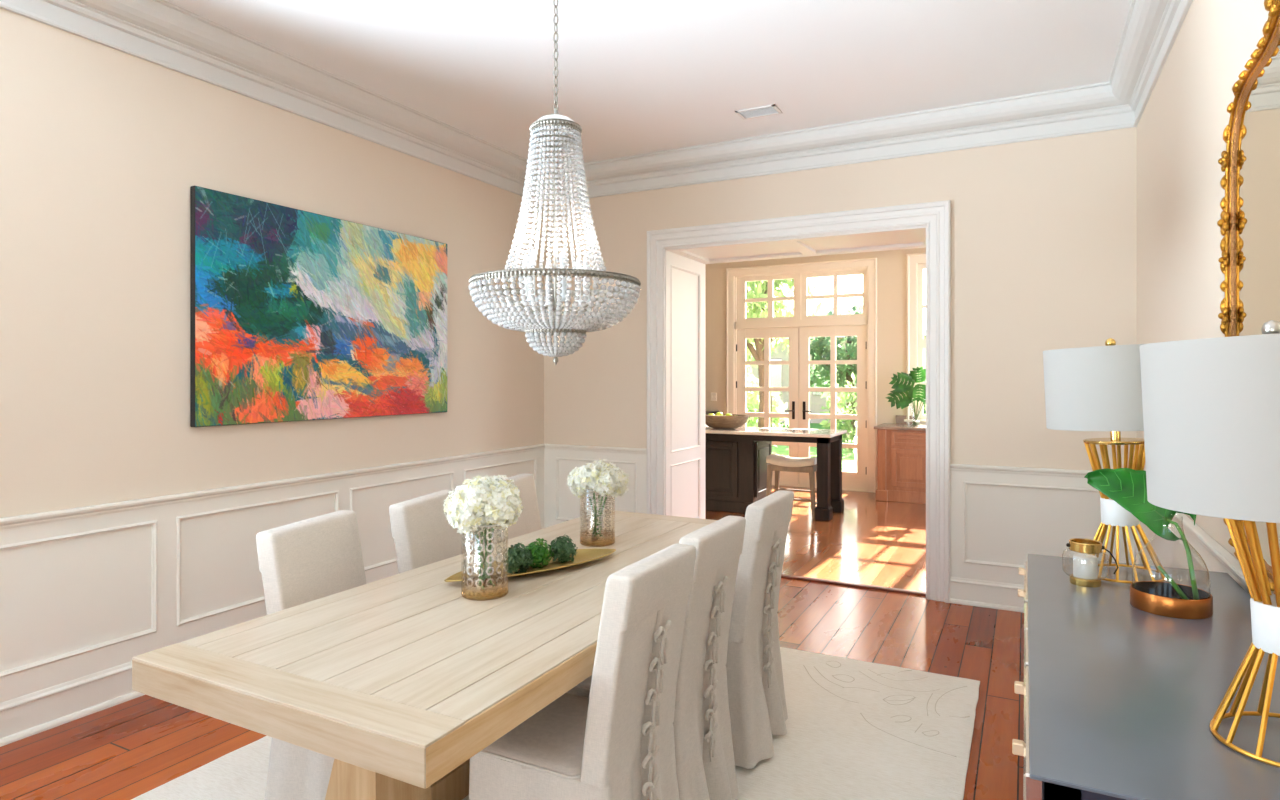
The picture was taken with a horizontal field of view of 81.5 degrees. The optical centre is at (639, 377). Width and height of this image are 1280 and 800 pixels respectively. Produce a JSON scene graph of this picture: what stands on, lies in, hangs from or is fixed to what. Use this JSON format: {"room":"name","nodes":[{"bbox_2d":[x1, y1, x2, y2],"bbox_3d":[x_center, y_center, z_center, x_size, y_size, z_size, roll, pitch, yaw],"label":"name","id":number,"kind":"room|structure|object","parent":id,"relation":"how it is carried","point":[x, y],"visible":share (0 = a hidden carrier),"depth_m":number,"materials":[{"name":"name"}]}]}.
{"room":"dining room","nodes":[
{"label":"dining room","id":0,"kind":"room"},
{"bbox_2d":[0,8,543,517],"bbox_3d":[-3.106,-0.135,2.391,0.150,3.310,10.583,0,0,27],"label":"wall","id":1,"kind":"structure","parent":0,"point":[103,148],"depth_m":3.63,"materials":[{"name":"beige paint"}]},
{"bbox_2d":[0,661,145,746],"bbox_3d":[-3.145,1.434,2.109,0.034,0.172,10.041,0,0,27],"label":"baseboard","id":2,"kind":"structure","parent":1,"relation":"attached to","point":[22,717],"depth_m":3.27,"materials":[{"name":"white"}]},
{"bbox_2d":[0,449,543,702],"bbox_3d":[-3.154,1.045,2.114,0.020,0.910,10.047,0,0,27],"label":"wainscoting","id":3,"kind":"structure","parent":1,"relation":"attached to","point":[80,597],"depth_m":3.63,"materials":[{"name":"white"}]},
{"bbox_2d":[0,0,545,203],"bbox_3d":[-3.093,-1.664,2.082,0.158,0.252,10.047,0,0,27],"label":"trim","id":4,"kind":"structure","parent":1,"relation":"attached to","point":[163,33],"depth_m":4.09,"materials":[{"name":"white paint"}]},
{"bbox_2d":[190,185,446,426],"bbox_3d":[-1.850,-0.362,4.604,0.039,1.229,1.860,0,0,27],"label":"painting","id":5,"kind":"object","parent":1,"relation":"attached to","point":[296,315],"visible":1,"depth_m":4.36,"materials":[{"name":"multicoloured paint"}]},
{"bbox_2d":[0,444,1273,593],"bbox_3d":[-1.215,0.608,1.107,4.383,0.049,10.041,0,0,27],"label":"trim","id":6,"kind":"structure","parent":1,"relation":"attached to","point":[1221,554],"depth_m":4.07,"materials":[{"name":"white"}]},
{"bbox_2d":[0,578,1023,799],"bbox_3d":[-1.226,1.580,1.087,4.589,0.120,10.200,0,0,27],"label":"floor","id":7,"kind":"structure","parent":0,"point":[127,750],"depth_m":3.35,"materials":[{"name":"brown wood"}]},
{"bbox_2d":[131,647,979,799],"bbox_3d":[-0.272,1.512,2.777,2.646,0.016,3.448,0,0,27],"label":"rug","id":8,"kind":"object","parent":7,"relation":"on","point":[856,729],"visible":0.36,"depth_m":3.03,"materials":[{"name":"beige fabric"}]},
{"bbox_2d":[256,510,365,799],"bbox_3d":[-0.955,1.008,2.609,0.563,0.990,0.542,0,0,14],"label":"dining chair","id":9,"kind":"object","parent":8,"relation":"on","point":[304,561],"visible":0.32,"depth_m":2.50,"materials":[{"name":"white fabric"}]},
{"bbox_2d":[132,510,717,799],"bbox_3d":[-0.313,1.117,2.794,1.018,0.774,2.450,0,0,27],"label":"dining table","id":10,"kind":"object","parent":8,"relation":"on","point":[402,679],"visible":0.63,"depth_m":1.95,"materials":[{"name":"brown light natural wood"}]},
{"bbox_2d":[461,520,507,599],"bbox_3d":[-0.523,0.607,2.505,0.158,0.247,0.158,0,0,27],"label":"vase","id":11,"kind":"object","parent":10,"relation":"on","point":[472,583],"visible":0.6,"depth_m":2.45,"materials":[{"name":"silver glass"}]},
{"bbox_2d":[443,474,522,589],"bbox_3d":[-0.530,0.518,2.514,0.263,0.382,0.242,0,0,-14],"label":"hydrangea bouquet","id":12,"kind":"object","parent":11,"relation":"in","point":[484,500],"visible":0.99,"depth_m":2.44,"materials":[{"name":"white plant"}]},
{"bbox_2d":[444,549,615,581],"bbox_3d":[-0.392,0.715,2.828,0.744,0.029,0.242,0,0,-39],"label":"serving tray","id":13,"kind":"object","parent":10,"relation":"on","point":[583,555],"visible":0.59,"depth_m":2.83,"materials":[{"name":"gold metal"}]},
{"bbox_2d":[502,543,532,575],"bbox_3d":[-0.455,0.674,2.755,0.117,0.123,0.117,0,0,-22],"label":"ball","id":14,"kind":"object","parent":13,"relation":"on","point":[519,558],"visible":0.9,"depth_m":2.72,"materials":[{"name":"green plant"}]},
{"bbox_2d":[525,538,553,567],"bbox_3d":[-0.393,0.675,2.840,0.108,0.123,0.123,0,0,27],"label":"ball","id":15,"kind":"object","parent":13,"relation":"on","point":[540,554],"visible":0.84,"depth_m":2.82,"materials":[{"name":"green plant"}]},
{"bbox_2d":[549,535,577,562],"bbox_3d":[-0.302,0.675,2.917,0.117,0.119,0.124,0,0,27],"label":"ball","id":16,"kind":"object","parent":13,"relation":"on","point":[562,549],"visible":0.96,"depth_m":2.89,"materials":[{"name":"green plant"}]},
{"bbox_2d":[580,489,614,546],"bbox_3d":[-0.188,0.607,3.279,0.158,0.247,0.158,0,0,27],"label":"vase","id":17,"kind":"object","parent":10,"relation":"on","point":[586,534],"visible":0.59,"depth_m":3.23,"materials":[{"name":"silver glass"}]},
{"bbox_2d":[566,459,629,538],"bbox_3d":[-0.188,0.537,3.277,0.276,0.344,0.252,0,0,39],"label":"hydrangea bouquet","id":18,"kind":"object","parent":17,"relation":"in","point":[605,478],"visible":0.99,"depth_m":3.22,"materials":[{"name":"white plant"}]},
{"bbox_2d":[389,490,465,573],"bbox_3d":[-0.692,1.008,3.137,0.563,0.990,0.542,0,0,14],"label":"dining chair","id":19,"kind":"object","parent":8,"relation":"on","point":[422,534],"visible":0.19,"depth_m":3.08,"materials":[{"name":"white fabric"}]},
{"bbox_2d":[493,474,541,543],"bbox_3d":[-0.429,1.008,3.710,0.563,0.990,0.542,0,0,14],"label":"dining chair","id":20,"kind":"object","parent":8,"relation":"on","point":[529,521],"visible":0.16,"depth_m":3.82,"materials":[{"name":"white fabric"}]},
{"bbox_2d":[469,544,695,799],"bbox_3d":[-0.171,0.996,2.116,0.562,1.015,0.499,0,0,27],"label":"dining chair","id":21,"kind":"object","parent":8,"relation":"on","point":[616,742],"visible":0.91,"depth_m":1.97,"materials":[{"name":"fabric"}]},
{"bbox_2d":[481,693,588,775],"bbox_3d":[-0.223,1.015,2.144,0.363,0.042,0.412,0,0,27],"label":"seat cushion","id":22,"kind":"object","parent":21,"relation":"on","point":[550,742],"depth_m":2.02,"materials":[{"name":"fabric"}]},
{"bbox_2d":[566,516,745,799],"bbox_3d":[0.035,0.996,2.555,0.562,1.015,0.510,0,0,27],"label":"dining chair","id":23,"kind":"object","parent":8,"relation":"on","point":[704,753],"visible":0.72,"depth_m":2.42,"materials":[{"name":"white fabric"}]},
{"bbox_2d":[574,675,591,688],"bbox_3d":[-0.018,1.015,2.583,0.363,0.042,0.421,0,0,27],"label":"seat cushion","id":24,"kind":"object","parent":23,"relation":"on","point":[586,684],"depth_m":2.44,"materials":[{"name":"fabric"}]},
{"bbox_2d":[725,490,793,768],"bbox_3d":[0.324,0.996,3.134,0.563,1.015,0.542,0,0,26],"label":"dining chair","id":25,"kind":"object","parent":8,"relation":"on","point":[755,684],"visible":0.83,"depth_m":2.90,"materials":[{"name":"white fabric"}]},
{"bbox_2d":[1012,554,1279,799],"bbox_3d":[1.233,1.070,1.781,0.591,0.900,1.676,0,0,27],"label":"sideboard","id":26,"kind":"object","parent":7,"relation":"on","point":[1121,700],"visible":1,"depth_m":1.45,"materials":[{"name":"gray painted lacquer"},{"name":"brass"}]},
{"bbox_2d":[1062,538,1118,587],"bbox_3d":[1.339,0.556,2.234,0.122,0.128,0.122,0,0,-13],"label":"candle jar","id":27,"kind":"object","parent":26,"relation":"on","point":[1088,546],"visible":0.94,"depth_m":2.21,"materials":[{"name":"gold metal"}]},
{"bbox_2d":[1073,554,1097,578],"bbox_3d":[1.339,0.563,2.234,0.064,0.070,0.064,0,0,27],"label":"pillar candle","id":28,"kind":"object","parent":27,"relation":"in","point":[1085,566],"visible":0.98,"depth_m":2.21,"materials":[{"name":"white wax"}]},
{"bbox_2d":[1043,338,1166,583],"bbox_3d":[1.484,0.247,2.331,0.387,0.744,0.380,0,0,45],"label":"table lamp","id":29,"kind":"object","parent":26,"relation":"on","point":[1097,388],"visible":0.73,"depth_m":2.25,"materials":[{"name":"white fabric"}]},
{"bbox_2d":[1130,518,1212,618],"bbox_3d":[1.423,0.495,1.994,0.181,0.250,0.181,0,0,27],"label":"bottle vase","id":30,"kind":"object","parent":26,"relation":"on","point":[1154,597],"visible":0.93,"depth_m":1.96,"materials":[{"name":"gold metal"}]},
{"bbox_2d":[1084,468,1198,599],"bbox_3d":[1.376,0.425,2.043,0.265,0.347,0.089,0,0,27],"label":"leaf","id":31,"kind":"object","parent":30,"relation":"in","point":[1127,487],"visible":0.81,"depth_m":2.03,"materials":[{"name":"green plant"}]},
{"bbox_2d":[1139,320,1279,767],"bbox_3d":[1.078,0.261,1.254,0.388,0.717,0.379,0,0,14],"label":"table lamp","id":32,"kind":"object","parent":26,"relation":"on","point":[1211,406],"visible":1,"depth_m":1.20,"materials":[{"name":"white fabric"}]},
{"bbox_2d":[165,0,1131,167],"bbox_3d":[-1.046,-1.865,1.434,4.589,0.150,10.983,0,0,27],"label":"ceiling","id":33,"kind":"structure","parent":0,"point":[637,77],"depth_m":4.11,"materials":[{"name":"white paint"}]},
{"bbox_2d":[468,0,640,364],"bbox_3d":[-0.320,-0.918,2.825,0.648,1.744,0.648,0,0,-18],"label":"chandelier","id":34,"kind":"object","parent":33,"relation":"hanging from","point":[556,132],"visible":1,"depth_m":2.72,"materials":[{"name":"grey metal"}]},
{"bbox_2d":[735,104,781,119],"bbox_3d":[0.799,-1.786,4.998,0.275,0.008,0.170,0,0,27],"label":"ceiling vent","id":35,"kind":"object","parent":33,"relation":"in","point":[768,110],"visible":1,"depth_m":4.99,"materials":[{"name":"white metal"}]},
{"bbox_2d":[705,485,925,591],"bbox_3d":[1.847,1.578,7.902,8.400,0.124,4.610,0,0,27],"label":"floor","id":36,"kind":"structure","parent":0,"point":[870,542],"depth_m":6.87,"materials":[{"name":"brown wood"}]},
{"bbox_2d":[705,433,843,521],"bbox_3d":[0.972,1.073,8.745,2.670,0.886,0.720,0,0,27],"label":"kitchen island","id":37,"kind":"object","parent":36,"relation":"on","point":[735,464],"visible":0.34,"depth_m":8.34,"materials":[{"name":"brown wood"}]},
{"bbox_2d":[705,425,846,437],"bbox_3d":[0.954,0.613,8.749,2.755,0.035,0.790,0,0,27],"label":"island countertop","id":38,"kind":"structure","parent":37,"relation":"on","point":[768,431],"depth_m":8.21,"materials":[{"name":"stone"}]},
{"bbox_2d":[705,414,748,428],"bbox_3d":[0.984,0.515,8.671,0.600,0.160,0.372,0,0,27],"label":"wooden bowl","id":39,"kind":"object","parent":38,"relation":"on","point":[717,422],"visible":0.83,"depth_m":8.52,"materials":[{"name":"brown wood"}]},
{"bbox_2d":[766,454,816,518],"bbox_3d":[1.716,1.190,8.269,0.564,0.651,0.372,0,0,27],"label":"bar stool","id":40,"kind":"object","parent":36,"relation":"on","point":[778,463],"visible":0.73,"depth_m":8.15,"materials":[{"name":"wood"}]},
{"bbox_2d":[876,429,925,503],"bbox_3d":[4.180,1.075,8.859,2.540,0.881,0.678,0,0,27],"label":"base cabinet","id":41,"kind":"object","parent":36,"relation":"on","point":[901,454],"visible":0.14,"depth_m":9.04,"materials":[{"name":"brown wood"}]},
{"bbox_2d":[874,423,925,430],"bbox_3d":[4.185,0.618,8.868,2.580,0.035,0.698,0,0,27],"label":"countertop","id":42,"kind":"structure","parent":41,"relation":"on","point":[886,426],"depth_m":9.13,"materials":[{"name":"brown stone"}]},
{"bbox_2d":[911,415,920,425],"bbox_3d":[3.412,0.470,9.180,0.150,0.260,0.150,0,0,27],"label":"glass vase","id":43,"kind":"object","parent":42,"relation":"on","point":[913,422],"visible":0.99,"depth_m":9.15,"materials":[{"name":"clear glass"}]},
{"bbox_2d":[886,366,925,419],"bbox_3d":[3.437,0.194,9.165,0.787,0.675,0.318,0,0,27],"label":"monstera plant","id":44,"kind":"object","parent":43,"relation":"in","point":[911,392],"visible":0.76,"depth_m":9.22,"materials":[{"name":"green plant"}]},
{"bbox_2d":[705,248,925,429],"bbox_3d":[2.936,0.365,10.002,8.400,4.310,0.160,0,0,27],"label":"wall","id":45,"kind":"structure","parent":0,"point":[891,264],"depth_m":9.81,"materials":[{"name":"beige paint"}]},
{"bbox_2d":[711,393,716,400],"bbox_3d":[1.077,0.280,10.868,0.090,0.120,0.014,0,0,27],"label":"light switch","id":46,"kind":"object","parent":45,"relation":"attached to","point":[713,395],"visible":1,"depth_m":10.87,"materials":[{"name":"beige plastic"}]},
{"bbox_2d":[734,267,867,491],"bbox_3d":[2.223,0.028,10.347,1.875,2.985,0.125,0,0,27],"label":"door frame","id":47,"kind":"structure","parent":45,"relation":"in","point":[800,319],"depth_m":10.33,"materials":[{"name":"beige wood"}]},
{"bbox_2d":[736,328,798,484],"bbox_3d":[1.789,0.403,10.525,0.920,2.195,0.118,0,0,27],"label":"door","id":48,"kind":"structure","parent":47,"relation":"attached to","point":[787,478],"depth_m":10.50,"materials":[{"name":"cream-white painted wood"},{"name":"clear glass"},{"name":"dark bronze handle"}]},
{"bbox_2d":[799,326,866,489],"bbox_3d":[2.615,0.403,10.096,0.925,2.195,0.118,0,0,27],"label":"door","id":49,"kind":"structure","parent":47,"relation":"attached to","point":[850,480],"depth_m":10.10,"materials":[{"name":"cream-white painted wood"},{"name":"clear glass"},{"name":"dark bronze handle"}]},
{"bbox_2d":[726,258,876,492],"bbox_3d":[2.188,-0.030,10.280,2.105,3.100,0.036,0,0,27],"label":"trim","id":50,"kind":"structure","parent":45,"relation":"attached to","point":[871,263],"depth_m":9.84,"materials":[{"name":"beige wood"}]},
{"bbox_2d":[896,415,914,423],"bbox_3d":[3.450,0.545,9.624,0.260,0.110,0.024,0,0,27],"label":"backsplash","id":51,"kind":"structure","parent":45,"relation":"attached to","point":[899,418],"depth_m":9.63,"materials":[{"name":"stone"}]},
{"bbox_2d":[904,253,925,424],"bbox_3d":[4.224,-0.465,9.210,1.805,2.270,0.060,0,0,27],"label":"trim","id":52,"kind":"structure","parent":45,"relation":"attached to","point":[914,259],"depth_m":9.58,"materials":[{"name":"beige wood"}]},
{"bbox_2d":[918,264,925,419],"bbox_3d":[4.272,-0.465,9.303,1.485,2.010,0.050,0,0,27],"label":"window","id":53,"kind":"structure","parent":45,"relation":"in","point":[921,342],"depth_m":9.61,"materials":[{"name":"beige wood"}]},
{"bbox_2d":[544,127,1136,470],"bbox_3d":[1.193,0.365,5.585,4.539,4.310,0.120,0,0,27],"label":"wall","id":54,"kind":"structure","parent":0,"point":[1044,231],"depth_m":4.95,"materials":[{"name":"beige paint"}]},
{"bbox_2d":[544,449,646,527],"bbox_3d":[-0.396,1.045,6.331,1.031,0.910,0.020,0,0,27],"label":"trim","id":55,"kind":"structure","parent":54,"relation":"attached to","point":[560,505],"depth_m":6.42,"materials":[{"name":"white"}]},
{"bbox_2d":[647,200,950,602],"bbox_3d":[1.079,0.161,5.551,2.295,2.719,0.046,0,0,27],"label":"trim","id":56,"kind":"structure","parent":54,"relation":"attached to","point":[936,215],"depth_m":5.18,"materials":[{"name":"white paint"}]},
{"bbox_2d":[544,81,1134,200],"bbox_3d":[1.062,-1.664,5.496,4.389,0.252,0.158,0,0,27],"label":"trim","id":57,"kind":"structure","parent":54,"relation":"attached to","point":[1091,108],"depth_m":5.20,"materials":[{"name":"white paint"}]},
{"bbox_2d":[781,574,925,595],"bbox_3d":[1.128,1.562,5.645,2.037,0.116,0.060,0,0,27],"label":"trim","id":58,"kind":"structure","parent":54,"relation":"attached to","point":[889,589],"depth_m":5.40,"materials":[{"name":"wood"}]},
{"bbox_2d":[950,577,1023,612],"bbox_3d":[1.089,1.434,5.549,4.383,0.172,0.034,0,0,27],"label":"baseboard","id":59,"kind":"structure","parent":54,"relation":"attached to","point":[963,591],"depth_m":4.92,"materials":[{"name":"white"}]},
{"bbox_2d":[950,471,1134,584],"bbox_3d":[2.567,1.045,4.793,1.071,0.910,0.020,0,0,27],"label":"trim","id":60,"kind":"structure","parent":54,"relation":"attached to","point":[997,520],"depth_m":4.86,"materials":[{"name":"white paint"}]},
{"bbox_2d":[1137,0,1268,560],"bbox_3d":[0.811,-0.135,0.085,0.150,3.310,10.097,0,0,27],"label":"wall","id":61,"kind":"structure","parent":0,"point":[1184,119],"depth_m":3.11,"materials":[{"name":"beige paint"}]},
{"bbox_2d":[1109,0,1192,126],"bbox_3d":[0.663,-1.664,0.133,0.158,0.252,10.047,0,0,27],"label":"trim","id":62,"kind":"structure","parent":61,"relation":"attached to","point":[1152,27],"depth_m":3.75,"materials":[{"name":"white paint"}]},
{"bbox_2d":[1135,518,1249,594],"bbox_3d":[0.724,1.045,0.101,0.020,0.910,10.047,0,0,27],"label":"trim","id":63,"kind":"structure","parent":61,"relation":"attached to","point":[1172,554],"depth_m":3.29,"materials":[{"name":"white"}]},
{"bbox_2d":[1217,0,1279,593],"bbox_3d":[1.468,-0.316,1.581,0.058,1.750,1.909,0,0,27],"label":"wall mirror","id":64,"kind":"object","parent":61,"relation":"attached to","point":[1249,223],"visible":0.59,"depth_m":2.17,"materials":[{"name":"gold glass"}]},
{"bbox_3d":[0.954,-0.135,6.180,8.400,3.310,0.716,0,0,27],"label":"wall","id":65,"kind":"structure","parent":0,"visible":0},
{"bbox_2d":[665,225,926,597],"bbox_3d":[1.282,0.223,5.942,2.047,2.595,0.840,0,0,27],"label":"door frame","id":66,"kind":"structure","parent":65,"relation":"in","point":[684,266],"depth_m":6.26,"materials":[{"name":"white paint"}]},
{"label":"outside","id":67,"kind":"structure","parent":0,"visible":0},
{"bbox_2d":[754,421,855,471],"bbox_3d":[11.045,1.685,26.715,55.000,0.170,32.400,0,0,27],"label":"lawn","id":68,"kind":"structure","parent":67,"point":[847,454],"depth_m":16.09,"materials":[{"name":"green plant"}]},
{"bbox_2d":[746,284,787,371],"bbox_3d":[1.947,-0.957,19.975,4.128,5.168,2.303,0,0,27],"label":"tree","id":69,"kind":"object","parent":68,"relation":"on","point":[773,342],"visible":0.02,"depth_m":19.23,"materials":[{"name":"green plant"}]},
{"bbox_2d":[746,372,788,446],"bbox_3d":[2.287,0.719,16.184,2.044,1.860,1.329,0,0,27],"label":"shrub","id":70,"kind":"object","parent":68,"relation":"on","point":[752,403],"visible":0.23,"depth_m":15.77,"materials":[{"name":"green plant"}]},
{"bbox_2d":[746,278,821,427],"bbox_3d":[2.314,-0.791,14.645,2.445,4.837,1.843,0,0,27],"label":"tree","id":71,"kind":"object","parent":68,"relation":"on","point":[755,346],"visible":0.16,"depth_m":14.29,"materials":[{"name":"green plant"}]},
{"bbox_2d":[746,306,925,422],"bbox_3d":[7.623,-0.530,28.153,7.000,4.300,5.600,0,0,27],"label":"house","id":72,"kind":"structure","parent":68,"relation":"on","point":[779,374],"depth_m":26.62,"materials":[{"name":"white"}]},
{"bbox_2d":[810,303,862,434],"bbox_3d":[5.790,-0.218,20.422,3.342,3.690,1.954,0,0,27],"label":"tree","id":73,"kind":"object","parent":68,"relation":"on","point":[820,348],"visible":0.35,"depth_m":20.32,"materials":[{"name":"green plant"}]},
{"bbox_2d":[820,372,856,448],"bbox_3d":[4.968,0.778,16.547,1.956,1.806,1.305,0,0,27],"label":"shrub","id":74,"kind":"object","parent":68,"relation":"on","point":[845,437],"visible":0.17,"depth_m":16.60,"materials":[{"name":"green plant"}]},
{"bbox_2d":[923,379,925,414],"bbox_3d":[7.152,0.636,17.710,2.021,1.978,1.335,0,0,27],"label":"shrub","id":75,"kind":"object","parent":68,"relation":"on","point":[924,410],"visible":0.02,"depth_m":17.52,"materials":[{"name":"green plant"}]},
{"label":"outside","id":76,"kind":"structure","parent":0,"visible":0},
{"bbox_3d":[3.057,1.675,11.319,55.000,0.190,2.290,0,0,27],"label":"patio","id":77,"kind":"object","parent":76,"visible":0},
{"bbox_2d":[853,421,856,471],"bbox_3d":[4.115,1.150,11.759,1.400,0.860,0.540,0,0,19],"label":"garden bench","id":78,"kind":"object","parent":77,"relation":"on","point":[855,437],"visible":0.19,"depth_m":11.74,"materials":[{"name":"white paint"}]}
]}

